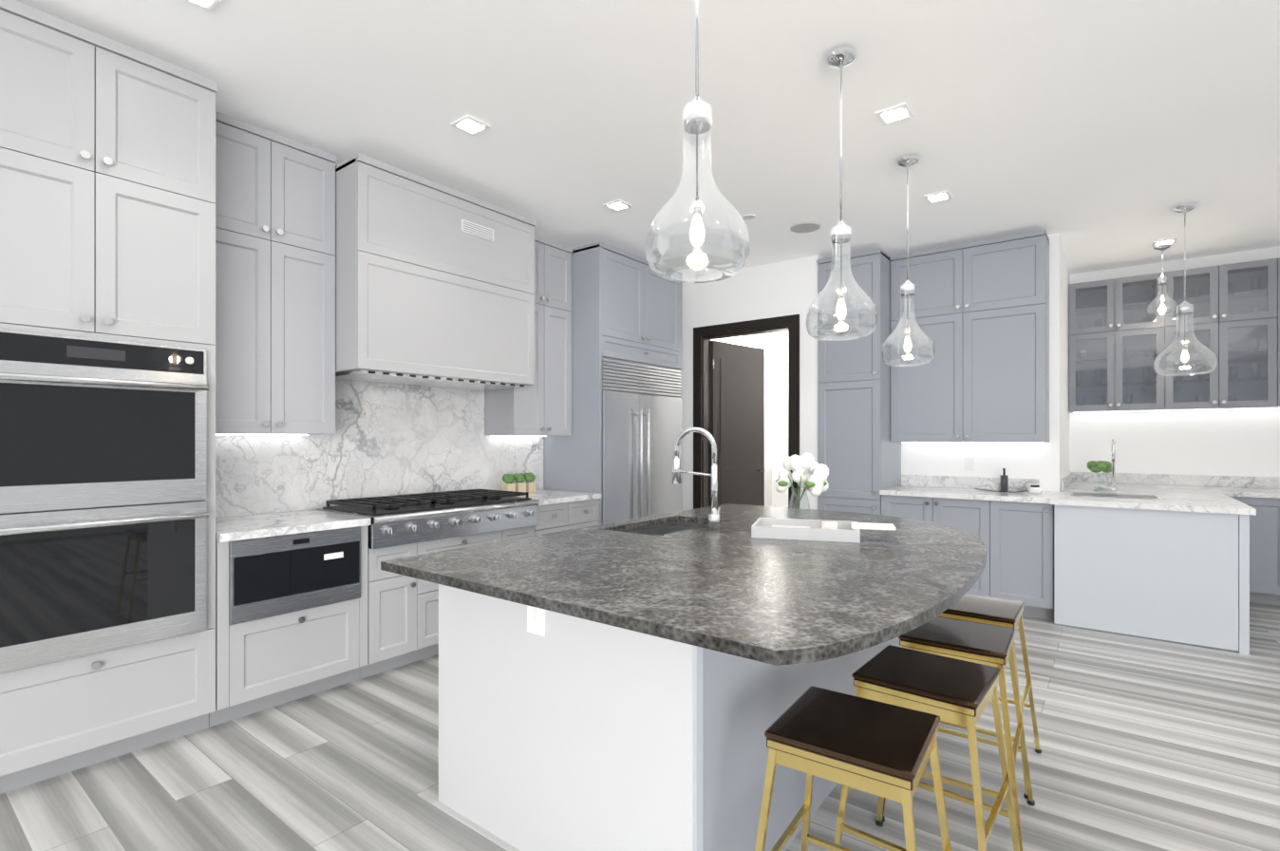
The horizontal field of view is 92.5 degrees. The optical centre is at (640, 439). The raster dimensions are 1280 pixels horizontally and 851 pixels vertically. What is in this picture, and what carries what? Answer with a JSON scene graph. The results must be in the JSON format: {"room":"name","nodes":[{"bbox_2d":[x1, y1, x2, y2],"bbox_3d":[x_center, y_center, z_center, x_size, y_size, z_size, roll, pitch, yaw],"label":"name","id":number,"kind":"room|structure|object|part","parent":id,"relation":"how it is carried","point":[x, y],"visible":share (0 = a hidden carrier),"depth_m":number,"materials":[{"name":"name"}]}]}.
{"room":"kitchen","nodes":[
{"label":"kitchen","id":0,"kind":"room"},
{"bbox_2d":[0,602,1279,850],"bbox_3d":[1.712,1.404,1.458,9.200,0.100,12.400,0,0,38],"label":"floor","id":1,"kind":"structure","parent":0,"point":[1151,744],"depth_m":2.47,"materials":[{"name":"grey wood"}]},
{"bbox_2d":[0,0,217,793],"bbox_3d":[-2.463,-0.146,2.679,0.685,3.000,0.850,0,0,38],"label":"tall cabinet","id":2,"kind":"object","parent":1,"relation":"on","point":[107,188],"visible":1,"depth_m":2.52,"materials":[{"name":"grey wood"}]},
{"bbox_2d":[0,328,208,673],"bbox_3d":[-2.173,0.228,2.456,0.140,1.272,0.760,0,0,38],"label":"double wall oven","id":3,"kind":"object","parent":2,"relation":"in","point":[96,423],"visible":0.96,"depth_m":2.46,"materials":[{"name":"silver metal"}]},
{"bbox_2d":[208,525,367,726],"bbox_3d":[-1.981,0.915,3.306,0.685,0.880,0.727,0,0,38],"label":"base cabinet","id":4,"kind":"object","parent":1,"relation":"on","point":[264,663],"depth_m":3.07,"materials":[{"name":"grey wood"}]},
{"bbox_3d":[-1.729,0.672,3.113,0.044,0.385,0.623,0,0,38],"label":"microwave drawer","id":5,"kind":"part","parent":4,"relation":"part of","materials":[{"name":"black glass"}]},
{"bbox_2d":[215,489,601,542],"bbox_3d":[-1.391,0.455,4.073,0.687,0.039,2.656,0,0,38],"label":"countertop","id":6,"kind":"structure","parent":4,"relation":"on","point":[249,526],"depth_m":3.28,"materials":[{"name":"white stone"}]},
{"bbox_2d":[316,489,539,548],"bbox_3d":[-1.346,0.494,4.061,0.720,0.229,1.225,0,0,38],"label":"gas rangetop","id":7,"kind":"object","parent":6,"relation":"on","point":[401,519],"visible":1,"depth_m":3.80,"materials":[{"name":"silver metal"}]},
{"bbox_2d":[501,471,536,492],"bbox_3d":[-0.978,0.354,4.949,0.095,0.161,0.316,0,0,38],"label":"potted plants","id":8,"kind":"object","parent":6,"relation":"on","point":[528,485],"visible":1,"depth_m":4.92,"materials":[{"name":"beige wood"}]},
{"bbox_2d":[359,525,534,678],"bbox_3d":[-1.381,0.983,4.088,0.685,0.745,1.237,0,0,38],"label":"base cabinet","id":9,"kind":"object","parent":1,"relation":"on","point":[403,620],"visible":0.29,"depth_m":3.59,"materials":[{"name":"grey wood"}]},
{"bbox_2d":[534,498,599,535],"bbox_3d":[-0.792,0.915,4.855,0.685,0.880,0.692,0,0,38],"label":"base cabinet","id":10,"kind":"object","parent":1,"relation":"on","point":[554,517],"visible":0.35,"depth_m":4.65,"materials":[{"name":"grey wood"}]},
{"bbox_2d":[543,241,683,525],"bbox_3d":[-0.210,-0.119,5.614,0.685,2.950,1.210,0,0,38],"label":"enclosure","id":11,"kind":"object","parent":1,"relation":"on","point":[626,306],"visible":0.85,"depth_m":5.12,"materials":[{"name":"grey wood"}]},
{"bbox_2d":[602,357,681,524],"bbox_3d":[-0.179,0.342,5.590,0.729,2.028,1.146,0,0,38],"label":"refrigerator","id":12,"kind":"object","parent":1,"relation":"on","point":[641,417],"visible":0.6,"depth_m":5.31,"materials":[{"name":"silver metal"}]},
{"bbox_2d":[438,586,856,850],"bbox_3d":[0.313,0.905,2.760,1.165,0.899,2.039,0,0,38],"label":"kitchen island","id":13,"kind":"object","parent":1,"relation":"on","point":[655,682],"depth_m":1.86,"materials":[{"name":"white wood"}]},
{"bbox_2d":[527,604,545,636],"bbox_3d":[-0.335,0.567,1.966,0.075,0.115,0.008,0,0,38],"label":"outlet","id":14,"kind":"object","parent":13,"relation":"attached to","point":[536,620],"visible":0.64,"depth_m":1.96,"materials":[{"name":"white plastic"}]},
{"bbox_2d":[380,503,986,685],"bbox_3d":[0.505,0.439,2.585,1.673,0.030,2.436,0,0,38],"label":"island countertop","id":15,"kind":"structure","parent":13,"relation":"on","point":[818,609],"depth_m":1.90,"materials":[{"name":"grey stone"}]},
{"bbox_2d":[623,518,707,533],"bbox_3d":[0.142,0.549,3.043,0.360,0.212,0.661,0,0,38],"label":"sink","id":16,"kind":"object","parent":15,"relation":"in","point":[670,523],"depth_m":3.32,"materials":[{"name":"grey metal"}]},
{"bbox_2d":[671,427,721,528],"bbox_3d":[0.290,0.183,2.972,0.234,0.482,0.172,0,0,38],"label":"island faucet","id":17,"kind":"object","parent":15,"relation":"on","point":[713,517],"visible":1,"depth_m":2.90,"materials":[{"name":"silver metal"}]},
{"bbox_2d":[775,451,828,519],"bbox_3d":[0.830,0.246,3.151,0.297,0.357,0.262,0,0,38],"label":"flower vase","id":18,"kind":"object","parent":15,"relation":"on","point":[813,480],"visible":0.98,"depth_m":3.11,"materials":[{"name":"clear glass"}]},
{"bbox_2d":[751,517,895,543],"bbox_3d":[0.801,0.393,2.693,0.580,0.062,0.300,0,0,18],"label":"tray","id":19,"kind":"object","parent":15,"relation":"on","point":[839,531],"visible":1,"depth_m":2.60,"materials":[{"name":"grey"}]},
{"bbox_2d":[754,685,951,850],"bbox_3d":[0.529,1.026,1.510,0.471,0.655,0.471,0,0,38],"label":"bar stool","id":20,"kind":"object","parent":1,"relation":"on","point":[880,748],"visible":1,"depth_m":1.46,"materials":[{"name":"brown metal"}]},
{"bbox_2d":[817,247,901,514],"bbox_3d":[2.039,-0.144,5.690,0.555,3.000,0.685,0,0,38],"label":"pantry","id":21,"kind":"object","parent":1,"relation":"on","point":[858,453],"visible":0.71,"depth_m":5.43,"materials":[{"name":"grey wood"}]},
{"bbox_2d":[833,644,1019,850],"bbox_3d":[0.869,1.026,1.854,0.467,0.655,0.467,0,0,38],"label":"bar stool","id":22,"kind":"object","parent":1,"relation":"on","point":[956,691],"visible":0.9,"depth_m":1.79,"materials":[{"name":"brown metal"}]},
{"bbox_2d":[882,616,1035,850],"bbox_3d":[1.155,1.027,2.227,0.463,0.655,0.463,0,0,38],"label":"bar stool","id":23,"kind":"object","parent":1,"relation":"on","point":[984,644],"visible":0.69,"depth_m":2.14,"materials":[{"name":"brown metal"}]},
{"bbox_2d":[881,494,1054,620],"bbox_3d":[2.751,0.916,5.142,1.232,0.880,0.685,0,0,38],"label":"base cabinet","id":24,"kind":"object","parent":1,"relation":"on","point":[1016,538],"visible":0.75,"depth_m":4.71,"materials":[{"name":"grey wood"}]},
{"bbox_2d":[879,485,1057,503],"bbox_3d":[2.728,0.455,5.128,1.218,0.039,0.737,0,0,38],"label":"countertop","id":25,"kind":"structure","parent":24,"relation":"on","point":[901,490],"depth_m":4.98,"materials":[{"name":"white stone"}]},
{"bbox_2d":[1000,468,1008,490],"bbox_3d":[3.072,0.340,5.167,0.055,0.190,0.078,0,0,38],"label":"soap pump","id":26,"kind":"object","parent":25,"relation":"on","point":[1004,481],"visible":1,"depth_m":5.16,"materials":[{"name":"grey plastic"}]},
{"bbox_2d":[975,485,1042,493],"bbox_3d":[3.052,0.403,5.095,0.503,0.064,0.207,0,0,38],"label":"tray","id":27,"kind":"object","parent":25,"relation":"on","point":[1034,489],"visible":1,"depth_m":4.91,"materials":[{"name":"white plastic"}]},
{"bbox_2d":[937,593,1041,798],"bbox_3d":[1.425,1.027,2.612,0.450,0.655,0.450,0,0,38],"label":"bar stool","id":28,"kind":"object","parent":1,"relation":"on","point":[988,611],"visible":0.46,"depth_m":2.53,"materials":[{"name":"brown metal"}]},
{"bbox_2d":[1054,504,1249,654],"bbox_3d":[3.927,0.915,4.812,1.019,0.880,1.644,0,0,38],"label":"base cabinet","id":29,"kind":"object","parent":1,"relation":"on","point":[1179,576],"visible":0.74,"depth_m":4.13,"materials":[{"name":"grey wood"}]},
{"bbox_2d":[1046,485,1256,515],"bbox_3d":[3.926,0.455,4.783,1.080,0.039,1.650,0,0,38],"label":"countertop","id":30,"kind":"structure","parent":29,"relation":"on","point":[1219,499],"depth_m":4.40,"materials":[{"name":"white stone"}]},
{"bbox_2d":[1087,460,1110,489],"bbox_3d":[3.934,0.310,5.237,0.183,0.251,0.184,0,0,38],"label":"potted plant","id":31,"kind":"object","parent":30,"relation":"on","point":[1094,466],"visible":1,"depth_m":5.20,"materials":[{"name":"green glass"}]},
{"bbox_2d":[1100,439,1117,493],"bbox_3d":[3.718,0.219,4.857,0.109,0.431,0.237,0,0,38],"label":"faucet","id":32,"kind":"object","parent":30,"relation":"on","point":[1113,489],"visible":0.98,"depth_m":4.90,"materials":[{"name":"silver metal"}]},
{"bbox_2d":[1069,491,1161,499],"bbox_3d":[3.639,0.433,4.707,0.540,0.004,0.400,0,0,38],"label":"sink","id":33,"kind":"object","parent":30,"relation":"in","point":[1122,496],"visible":1,"depth_m":4.71,"materials":[{"name":"silver metal"}]},
{"bbox_2d":[1231,496,1279,605],"bbox_3d":[5.395,0.916,5.148,0.884,0.880,0.657,0,0,38],"label":"base cabinet","id":34,"kind":"object","parent":1,"relation":"on","point":[1265,555],"visible":0.38,"depth_m":4.97,"materials":[{"name":"grey wood"}]},
{"bbox_2d":[1069,481,1279,498],"bbox_3d":[5.328,0.455,5.180,2.797,0.039,0.687,0,0,38],"label":"countertop","id":35,"kind":"structure","parent":34,"relation":"on","point":[1274,493],"depth_m":5.40,"materials":[{"name":"white stone"}]},
{"bbox_2d":[15,0,1279,280],"bbox_3d":[1.712,-1.756,1.460,9.200,0.120,12.400,0,0,38],"label":"ceiling","id":36,"kind":"structure","parent":0,"point":[1098,135],"depth_m":3.12,"materials":[{"name":"white paint"}]},
{"bbox_2d":[185,0,221,12],"bbox_3d":[-1.680,-1.687,2.312,0.150,0.015,0.150,0,0,38],"label":"recessed light","id":37,"kind":"object","parent":36,"relation":"in","point":[207,5],"depth_m":2.37,"materials":[{"name":"white plastic"}]},
{"bbox_2d":[450,113,490,135],"bbox_3d":[-0.911,-1.687,3.298,0.150,0.015,0.150,0,0,38],"label":"recessed light","id":38,"kind":"object","parent":36,"relation":"in","point":[468,123],"depth_m":3.28,"materials":[{"name":"white plastic"}]},
{"bbox_2d":[602,199,632,211],"bbox_3d":[-0.160,-1.686,4.423,0.150,0.015,0.150,0,0,38],"label":"recessed light","id":39,"kind":"object","parent":36,"relation":"in","point":[616,205],"depth_m":4.40,"materials":[{"name":"white"}]},
{"bbox_2d":[645,0,749,282],"bbox_3d":[0.166,-1.086,1.777,0.300,1.220,0.300,0,0,38],"label":"pendant light","id":40,"kind":"object","parent":36,"relation":"hanging from","point":[697,115],"visible":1,"depth_m":1.75,"materials":[{"name":"clear glass"}]},
{"bbox_2d":[742,213,755,219],"bbox_3d":[0.826,-1.688,4.639,0.100,0.011,0.106,0,0,38],"label":"ceiling speaker","id":41,"kind":"object","parent":36,"relation":"attached to","point":[746,216],"depth_m":4.65,"materials":[{"name":"grey plastic"}]},
{"bbox_2d":[790,222,820,233],"bbox_3d":[1.315,-1.688,4.874,0.231,0.011,0.255,0,0,38],"label":"ceiling speaker","id":42,"kind":"object","parent":36,"relation":"attached to","point":[804,227],"depth_m":4.87,"materials":[{"name":"grey plastic"}]},
{"bbox_2d":[806,44,877,340],"bbox_3d":[0.886,-1.070,2.699,0.300,1.250,0.300,0,0,38],"label":"pendant light","id":43,"kind":"object","parent":36,"relation":"hanging from","point":[840,57],"visible":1,"depth_m":2.68,"materials":[{"name":"clear glass"}]},
{"bbox_2d":[875,102,913,125],"bbox_3d":[1.322,-1.687,3.185,0.150,0.015,0.150,0,0,38],"label":"recessed light","id":44,"kind":"object","parent":36,"relation":"in","point":[901,111],"depth_m":3.17,"materials":[{"name":"white plastic"}]},
{"bbox_2d":[881,153,935,366],"bbox_3d":[1.618,-1.070,3.701,0.300,1.250,0.300,0,0,38],"label":"pendant light","id":45,"kind":"object","parent":36,"relation":"hanging from","point":[908,286],"visible":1,"depth_m":3.68,"materials":[{"name":"clear glass"}]},
{"bbox_2d":[923,189,952,203],"bbox_3d":[2.078,-1.686,4.268,0.150,0.015,0.150,0,0,38],"label":"recessed light","id":46,"kind":"object","parent":36,"relation":"in","point":[943,195],"depth_m":4.25,"materials":[{"name":"white plastic"}]},
{"bbox_2d":[1145,244,1179,316],"bbox_3d":[4.548,-1.389,5.334,0.230,0.610,0.230,0,0,38],"label":"pendant light","id":47,"kind":"object","parent":36,"relation":"hanging from","point":[1162,279],"visible":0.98,"depth_m":5.32,"materials":[{"name":"clear glass"}]},
{"bbox_2d":[1152,237,1176,246],"bbox_3d":[4.495,-1.686,5.249,0.150,0.015,0.150,0,0,38],"label":"recessed light","id":48,"kind":"object","parent":36,"relation":"in","point":[1170,240],"depth_m":5.22,"materials":[{"name":"white"}]},
{"bbox_2d":[1153,202,1218,376],"bbox_3d":[3.952,-1.079,4.443,0.350,1.230,0.350,0,0,38],"label":"pendant light","id":49,"kind":"object","parent":36,"relation":"hanging from","point":[1185,307],"visible":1,"depth_m":4.43,"materials":[{"name":"clear glass"}]},
{"bbox_2d":[710,332,771,506],"bbox_3d":[1.066,-0.168,8.007,0.200,3.050,2.800,0,0,38],"label":"wall","id":50,"kind":"structure","parent":0,"point":[763,340],"depth_m":8.84,"materials":[{"name":"white paint"}]},
{"bbox_2d":[682,254,822,510],"bbox_3d":[0.885,-0.169,6.293,2.000,3.050,0.140,0,0,38],"label":"wall","id":51,"kind":"structure","parent":0,"point":[779,289],"depth_m":5.97,"materials":[{"name":"white paint"}]},
{"bbox_2d":[710,340,764,506],"bbox_3d":[1.104,0.150,6.778,0.237,2.388,0.902,0,0,38],"label":"door leaf","id":52,"kind":"structure","parent":51,"relation":"in","point":[737,402],"depth_m":6.75,"materials":[{"name":"black wood"}]},
{"bbox_2d":[693,314,799,508],"bbox_3d":[1.069,0.094,6.139,1.170,2.525,0.157,0,0,38],"label":"door frame","id":53,"kind":"structure","parent":51,"relation":"attached to","point":[792,322],"depth_m":6.34,"materials":[{"name":"black wood"}]},
{"bbox_2d":[771,330,788,507],"bbox_3d":[2.570,-0.168,8.554,1.500,3.050,0.100,0,0,38],"label":"wall","id":54,"kind":"structure","parent":0,"point":[774,346],"depth_m":8.91,"materials":[{"name":"white paint"}]},
{"bbox_2d":[901,233,1060,491],"bbox_3d":[2.574,-0.169,5.488,1.940,3.050,0.640,0,0,38],"label":"wall","id":55,"kind":"structure","parent":0,"point":[1041,462],"depth_m":5.20,"materials":[{"name":"white paint"}]},
{"bbox_2d":[964,457,974,470],"bbox_3d":[2.924,0.226,5.439,0.075,0.120,0.005,0,0,38],"label":"electrical outlet","id":56,"kind":"object","parent":55,"relation":"attached to","point":[969,463],"visible":1,"depth_m":5.44,"materials":[{"name":"white plastic"}]},
{"bbox_2d":[890,228,1049,443],"bbox_3d":[2.816,-0.805,5.282,1.165,1.678,0.385,0,0,38],"label":"upper cabinet","id":57,"kind":"object","parent":55,"relation":"attached to","point":[982,311],"visible":1,"depth_m":5.10,"materials":[{"name":"grey wood"}]},
{"bbox_2d":[901,474,1038,490],"bbox_3d":[2.899,0.385,5.450,1.096,0.099,0.017,0,0,38],"label":"backsplash","id":58,"kind":"structure","parent":55,"relation":"attached to","point":[1022,484],"depth_m":5.45,"materials":[{"name":"white stone"}]},
{"bbox_2d":[1060,239,1072,490],"bbox_3d":[3.921,-0.169,5.765,0.140,3.050,1.440,0,0,38],"label":"wall","id":59,"kind":"structure","parent":0,"point":[1065,278],"depth_m":5.63,"materials":[{"name":"white paint"}]},
{"bbox_2d":[1061,471,1075,490],"bbox_3d":[3.986,0.385,5.715,0.017,0.099,1.420,0,0,38],"label":"backsplash","id":60,"kind":"structure","parent":59,"relation":"attached to","point":[1067,480],"depth_m":5.69,"materials":[{"name":"white stone"}]},
{"bbox_2d":[1072,246,1279,488],"bbox_3d":[6.556,-0.170,4.763,5.540,3.050,0.140,0,0,38],"label":"wall","id":61,"kind":"structure","parent":0,"point":[1242,442],"depth_m":5.78,"materials":[{"name":"white paint"}]},
{"bbox_2d":[1068,270,1174,413],"bbox_3d":[4.628,-0.899,5.925,0.777,1.250,0.357,0,0,38],"label":"upper cabinet","id":62,"kind":"object","parent":61,"relation":"attached to","point":[1120,339],"depth_m":5.87,"materials":[{"name":"grey"}]},
{"bbox_2d":[1075,471,1279,489],"bbox_3d":[5.531,0.385,5.445,2.797,0.099,0.018,0,0,38],"label":"backsplash","id":63,"kind":"structure","parent":61,"relation":"attached to","point":[1084,477],"depth_m":5.75,"materials":[{"name":"white stone"}]},
{"bbox_2d":[1174,257,1279,411],"bbox_3d":[5.177,-0.899,5.504,0.834,1.250,0.357,0,0,38],"label":"upper cabinet","id":64,"kind":"object","parent":61,"relation":"attached to","point":[1236,313],"depth_m":5.39,"materials":[{"name":"grey wood"}]},
{"bbox_3d":[-2.752,-0.170,3.033,0.200,3.050,9.460,0,0,38],"label":"wall","id":65,"kind":"structure","parent":0,"visible":0},
{"bbox_2d":[214,111,336,435],"bbox_3d":[-2.110,-0.834,3.385,0.385,1.623,0.690,0,0,38],"label":"upper cabinet","id":66,"kind":"object","parent":65,"relation":"attached to","point":[274,203],"visible":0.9,"depth_m":3.29,"materials":[{"name":"grey wood"}]},
{"bbox_2d":[215,379,543,517],"bbox_3d":[-1.656,0.021,4.277,0.019,0.827,2.656,0,0,38],"label":"backsplash","id":67,"kind":"structure","parent":65,"relation":"attached to","point":[388,440],"depth_m":4.11,"materials":[{"name":"stone"}]},
{"bbox_2d":[334,152,536,391],"bbox_3d":[-1.404,-0.985,4.123,0.607,1.220,1.330,0,0,38],"label":"range hood","id":68,"kind":"object","parent":65,"relation":"attached to","point":[434,284],"visible":0.96,"depth_m":3.79,"materials":[{"name":"grey wood"}]},
{"bbox_2d":[484,234,572,436],"bbox_3d":[-0.892,-0.808,4.972,0.385,1.573,0.630,0,0,38],"label":"upper cabinet","id":69,"kind":"object","parent":65,"relation":"attached to","point":[541,406],"visible":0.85,"depth_m":4.89,"materials":[{"name":"grey wood"}]}
]}

